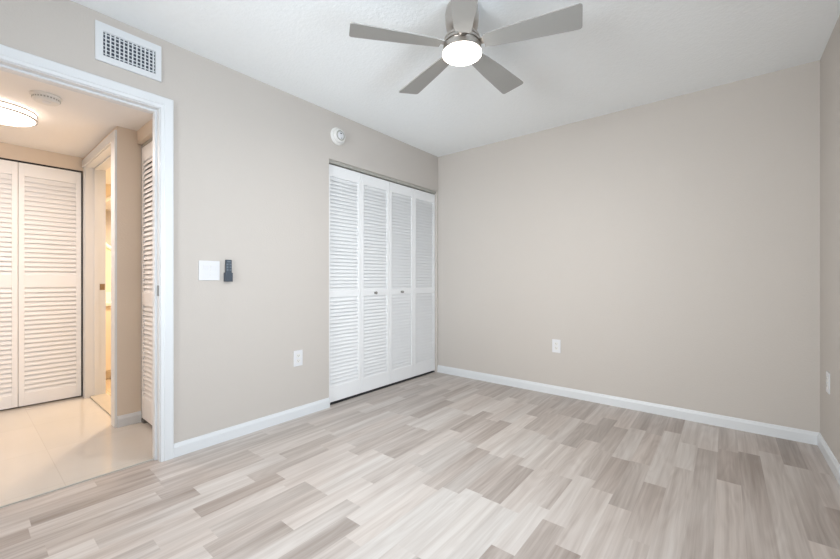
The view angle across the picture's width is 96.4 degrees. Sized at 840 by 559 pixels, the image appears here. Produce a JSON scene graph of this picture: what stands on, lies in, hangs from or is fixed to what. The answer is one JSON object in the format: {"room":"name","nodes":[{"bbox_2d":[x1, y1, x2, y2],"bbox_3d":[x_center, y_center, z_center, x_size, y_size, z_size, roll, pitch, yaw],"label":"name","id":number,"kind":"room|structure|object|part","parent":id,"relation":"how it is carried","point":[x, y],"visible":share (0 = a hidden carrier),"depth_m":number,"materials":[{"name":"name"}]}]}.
{"room":"empty bedroom","nodes":[
{"label":"empty bedroom","id":0,"kind":"room"},
{"bbox_2d":[0,142,83,170],"bbox_3d":[-3.318,-0.020,2.124,2.530,2.140,2.317,0,0,39],"label":"wall","id":1,"kind":"structure","parent":0,"point":[9,151],"depth_m":3.16,"materials":[{"name":"beige paint"}]},
{"bbox_2d":[0,157,82,172],"bbox_3d":[-3.552,-0.967,2.763,0.042,0.011,1.616,0,0,39],"label":"door track","id":2,"kind":"object","parent":1,"relation":"attached to","point":[0,157],"visible":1,"depth_m":3.17,"materials":[{"name":"grey"}]},
{"bbox_2d":[0,159,80,409],"bbox_3d":[-3.285,0.041,3.071,0.028,1.994,0.773,0,0,39],"label":"door","id":3,"kind":"structure","parent":2,"relation":"hanging from","point":[40,206],"depth_m":3.16,"materials":[{"name":"white paint"}]},
{"bbox_2d":[0,70,151,184],"bbox_3d":[-2.905,-1.130,2.872,2.830,0.080,3.800,0,0,39],"label":"ceiling","id":4,"kind":"structure","parent":0,"point":[75,127],"depth_m":2.58,"materials":[{"name":"white paint"}]},
{"bbox_2d":[0,99,37,126],"bbox_3d":[-2.653,-1.052,2.365,0.352,0.075,0.352,0,0,39],"label":"ceiling light","id":5,"kind":"object","parent":4,"relation":"attached to","point":[11,114],"visible":1,"depth_m":2.37,"materials":[{"name":"white glass"}]},
{"bbox_2d":[29,90,62,105],"bbox_3d":[-2.220,-1.068,2.232,0.140,0.044,0.140,0,0,39],"label":"smoke detector","id":6,"kind":"object","parent":4,"relation":"attached to","point":[42,97],"visible":1,"depth_m":2.20,"materials":[{"name":"white plastic"}]},
{"bbox_2d":[84,126,140,415],"bbox_3d":[-2.933,-0.020,3.393,2.130,2.140,0.140,0,0,39],"label":"wall","id":7,"kind":"structure","parent":0,"point":[128,150],"depth_m":2.72,"materials":[{"name":"beige paint"}]},
{"bbox_2d":[9,172,82,408],"bbox_3d":[-3.574,0.035,2.781,0.085,2.030,1.616,0,0,39],"label":"door frame","id":8,"kind":"structure","parent":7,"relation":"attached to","point":[81,172],"depth_m":3.37,"materials":[{"name":"grey wood"}]},
{"bbox_2d":[82,130,116,427],"bbox_3d":[-2.541,-0.006,3.069,1.114,2.112,0.159,0,0,39],"label":"door frame","id":9,"kind":"structure","parent":7,"relation":"in","point":[95,164],"depth_m":3.34,"materials":[{"name":"white painted wood"}]},
{"bbox_3d":[-2.990,0.025,3.345,0.070,2.049,0.006,0,0,39],"label":"casing","id":10,"kind":"part","parent":9,"relation":"part of","materials":[{"name":"white wood"}]},
{"bbox_3d":[-2.587,-1.030,3.013,1.114,0.063,0.014,0,0,39],"label":"casing","id":11,"kind":"part","parent":9,"relation":"part of","materials":[{"name":"white wood"}]},
{"bbox_3d":[-2.884,0.068,3.411,0.003,0.055,0.035,0,0,39],"label":"strike plate","id":12,"kind":"part","parent":9,"relation":"part of","materials":[{"name":"gold metal"}]},
{"bbox_3d":[-2.193,0.025,2.694,0.101,2.049,0.014,0,0,39],"label":"casing","id":13,"kind":"part","parent":9,"relation":"part of","materials":[{"name":"white wood"}]},
{"bbox_2d":[106,119,151,291],"bbox_3d":[-2.177,-0.020,3.848,2.930,2.140,1.566,0,0,39],"label":"wall","id":14,"kind":"structure","parent":0,"point":[108,186],"depth_m":4.29,"materials":[{"name":"beige paint"}]},
{"bbox_2d":[106,196,110,249],"bbox_3d":[-3.478,-0.650,4.392,0.024,0.681,0.524,0,0,39],"label":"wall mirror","id":15,"kind":"object","parent":14,"relation":"attached to","point":[108,199],"visible":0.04,"depth_m":4.29,"materials":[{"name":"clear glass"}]},
{"bbox_2d":[106,292,110,300],"bbox_3d":[-3.366,0.190,4.533,0.015,0.100,1.040,0,0,39],"label":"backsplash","id":16,"kind":"structure","parent":14,"relation":"attached to","point":[108,294],"depth_m":4.29,"materials":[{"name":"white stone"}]},
{"bbox_2d":[143,138,151,146],"bbox_3d":[-1.774,-0.986,2.567,0.670,0.023,0.028,0,0,39],"label":"door track","id":17,"kind":"object","parent":14,"relation":"attached to","point":[150,139],"visible":0.14,"depth_m":2.70,"materials":[{"name":"grey metal"}]},
{"bbox_2d":[142,141,151,424],"bbox_3d":[-1.781,0.025,2.570,0.687,1.990,0.028,0,0,39],"label":"door","id":18,"kind":"structure","parent":17,"relation":"hanging from","point":[146,150],"depth_m":2.72,"materials":[{"name":"white paint"}]},
{"bbox_2d":[141,145,151,417],"bbox_3d":[-1.646,-0.020,3.368,0.100,2.140,1.443,0,0,39],"label":"wall","id":19,"kind":"structure","parent":0,"point":[141,145],"depth_m":2.78,"materials":[{"name":"beige paint"}]},
{"bbox_2d":[117,411,140,427],"bbox_3d":[-2.101,1.010,2.718,0.013,0.080,0.140,0,0,39],"label":"baseboard","id":20,"kind":"structure","parent":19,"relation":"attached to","point":[135,417],"depth_m":2.71,"materials":[{"name":"white wood"}]},
{"bbox_2d":[0,0,437,442],"bbox_3d":[-1.399,-0.170,2.387,0.120,2.440,4.945,0,0,39],"label":"wall","id":21,"kind":"structure","parent":0,"point":[252,156],"depth_m":2.53,"materials":[{"name":"beige paint"}]},
{"bbox_2d":[0,44,173,461],"bbox_3d":[-1.803,-0.002,1.875,0.137,2.103,0.966,0,0,39],"label":"door frame","id":22,"kind":"structure","parent":21,"relation":"in","point":[13,61],"depth_m":2.17,"materials":[{"name":"white wood"}]},
{"bbox_2d":[95,20,160,81],"bbox_3d":[-1.585,-1.240,2.054,0.010,0.202,0.293,0,0,39],"label":"air vent","id":23,"kind":"object","parent":21,"relation":"in","point":[116,47],"visible":1,"depth_m":2.04,"materials":[{"name":"white metal"}]},
{"bbox_2d":[199,260,219,279],"bbox_3d":[-1.328,-0.056,2.370,0.011,0.124,0.124,0,0,39],"label":"light switch","id":24,"kind":"object","parent":21,"relation":"attached to","point":[208,270],"visible":1,"depth_m":2.37,"materials":[{"name":"white plastic"}]},
{"bbox_2d":[224,273,232,281],"bbox_3d":[-1.251,-0.015,2.453,0.026,0.058,0.047,0,0,39],"label":"cradle","id":25,"kind":"object","parent":21,"relation":"attached to","point":[228,277],"visible":1,"depth_m":2.44,"materials":[{"name":"grey plastic"}]},
{"bbox_2d":[225,260,231,272],"bbox_3d":[-1.250,-0.060,2.453,0.016,0.138,0.039,0,0,39],"label":"remote control","id":26,"kind":"object","parent":25,"relation":"in","point":[228,263],"visible":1,"depth_m":2.45,"materials":[{"name":"grey plastic"}]},
{"bbox_2d":[174,398,329,457],"bbox_3d":[-1.100,1.010,2.650,0.013,0.080,1.130,0,0,39],"label":"baseboard","id":27,"kind":"structure","parent":21,"relation":"attached to","point":[187,446],"depth_m":2.54,"materials":[{"name":"white wood"}]},
{"bbox_2d":[294,350,302,366],"bbox_3d":[-0.928,0.600,2.865,0.008,0.120,0.076,0,0,39],"label":"wall outlet","id":28,"kind":"object","parent":21,"relation":"attached to","point":[298,355],"visible":1,"depth_m":2.87,"materials":[{"name":"white plastic"}]},
{"bbox_2d":[331,127,344,145],"bbox_3d":[-0.675,-1.202,3.146,0.048,0.146,0.146,0,0,39],"label":"smoke detector","id":29,"kind":"object","parent":21,"relation":"attached to","point":[337,135],"visible":1,"depth_m":3.12,"materials":[{"name":"white plastic"}]},
{"bbox_2d":[329,159,435,193],"bbox_3d":[-0.304,-0.983,3.696,0.046,0.024,1.493,0,0,39],"label":"door track","id":30,"kind":"object","parent":21,"relation":"attached to","point":[332,162],"visible":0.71,"depth_m":3.56,"materials":[{"name":"grey metal"}]},
{"bbox_2d":[329,164,388,402],"bbox_3d":[-0.535,0.033,3.403,0.054,1.990,0.742,0,0,39],"label":"door","id":31,"kind":"structure","parent":30,"relation":"hanging from","point":[358,202],"depth_m":3.38,"materials":[{"name":"white paint"}]},
{"bbox_2d":[389,182,434,383],"bbox_3d":[-0.065,0.033,3.982,0.054,1.990,0.742,0,0,39],"label":"door","id":32,"kind":"structure","parent":30,"relation":"hanging from","point":[411,211],"depth_m":3.95,"materials":[{"name":"white paint"}]},
{"bbox_2d":[0,372,839,558],"bbox_3d":[-1.287,1.100,2.296,6.068,0.100,5.185,0,0,39],"label":"floor","id":33,"kind":"structure","parent":0,"point":[435,465],"depth_m":1.91,"materials":[{"name":"grey wood"}]},
{"bbox_2d":[0,458,153,507],"bbox_3d":[-1.812,1.048,1.882,0.018,0.004,0.830,0,0,39],"label":"threshold","id":34,"kind":"object","parent":33,"relation":"on","point":[24,499],"visible":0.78,"depth_m":1.92,"materials":[{"name":"grey metal"}]},
{"bbox_2d":[106,292,110,378],"bbox_3d":[-3.172,0.595,4.376,0.513,0.910,1.040,0,0,39],"label":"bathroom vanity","id":35,"kind":"object","parent":33,"relation":"on","point":[108,294],"visible":0.02,"depth_m":3.92,"materials":[{"name":"beige paint"}]},
{"bbox_2d":[330,371,434,404],"bbox_3d":[-0.335,1.047,3.721,0.088,0.006,1.493,0,0,39],"label":"door track","id":36,"kind":"object","parent":33,"relation":"on","point":[404,380],"visible":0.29,"depth_m":3.60,"materials":[{"name":"grey metal"}]},
{"bbox_2d":[71,0,839,156],"bbox_3d":[-0.188,-1.440,1.405,3.238,0.100,5.185,0,0,39],"label":"ceiling","id":37,"kind":"structure","parent":0,"point":[625,54],"depth_m":2.28,"materials":[{"name":"white paint"}]},
{"bbox_2d":[349,0,582,93],"bbox_3d":[0.237,-1.261,1.935,1.106,0.258,1.064,0,0,39],"label":"ceiling fan","id":38,"kind":"object","parent":37,"relation":"hanging from","point":[462,42],"visible":1,"depth_m":1.84,"materials":[{"name":"grey wood"}]},
{"bbox_3d":[-0.115,-1.188,1.836,0.451,0.030,0.139,0,0,-13],"label":"fan blade","id":39,"kind":"part","parent":38,"relation":"part of","materials":[{"name":"grey wood"}]},
{"bbox_3d":[0.039,-1.188,2.202,0.139,0.030,0.451,0,0,-31],"label":"fan blade","id":40,"kind":"part","parent":38,"relation":"part of","materials":[{"name":"grey wood"}]},
{"bbox_3d":[0.214,-1.143,1.913,0.197,0.020,0.197,0,0,39],"label":"lamp glass","id":41,"kind":"part","parent":38,"relation":"part of","materials":[{"name":"white glass"}]},
{"bbox_3d":[0.185,-1.188,1.576,0.139,0.030,0.451,0,0,5],"label":"fan blade","id":42,"kind":"part","parent":38,"relation":"part of","materials":[{"name":"grey wood"}]},
{"bbox_3d":[0.440,-1.188,2.164,0.139,0.030,0.454,0,0,39],"label":"fan blade","id":43,"kind":"part","parent":38,"relation":"part of","materials":[{"name":"grey wood"}]},
{"bbox_3d":[0.525,-1.188,1.781,0.451,0.030,0.139,0,0,23],"label":"fan blade","id":44,"kind":"part","parent":38,"relation":"part of","materials":[{"name":"grey wood"}]},
{"bbox_2d":[438,60,819,432],"bbox_3d":[1.143,-0.170,3.586,3.918,2.440,0.120,0,0,39],"label":"wall","id":45,"kind":"structure","parent":0,"point":[670,248],"depth_m":2.95,"materials":[{"name":"beige paint"}]},
{"bbox_2d":[552,339,560,352],"bbox_3d":[1.242,0.606,3.423,0.076,0.120,0.008,0,0,39],"label":"wall outlet","id":46,"kind":"object","parent":45,"relation":"attached to","point":[556,344],"visible":1,"depth_m":3.42,"materials":[{"name":"white plastic"}]},
{"bbox_2d":[437,365,818,444],"bbox_3d":[1.366,1.010,3.320,2.998,0.080,0.013,0,0,39],"label":"baseboard","id":47,"kind":"structure","parent":45,"relation":"attached to","point":[794,434],"depth_m":2.94,"materials":[{"name":"white wood"}]},
{"bbox_2d":[820,15,839,463],"bbox_3d":[1.023,-0.170,0.423,0.120,2.440,4.945,0,0,39],"label":"wall","id":48,"kind":"structure","parent":0,"point":[830,59],"depth_m":2.14,"materials":[{"name":"beige paint"}]},
{"bbox_2d":[826,371,829,393],"bbox_3d":[2.367,0.598,2.181,0.008,0.120,0.076,0,0,39],"label":"wall outlet","id":49,"kind":"object","parent":48,"relation":"attached to","point":[827,372],"visible":1,"depth_m":2.17,"materials":[{"name":"white plastic"}]},
{"bbox_2d":[817,433,839,484],"bbox_3d":[0.967,1.010,0.459,0.013,0.080,4.932,0,0,39],"label":"baseboard","id":50,"kind":"structure","parent":48,"relation":"attached to","point":[834,465],"depth_m":2.12,"materials":[{"name":"white wood"}]}
]}

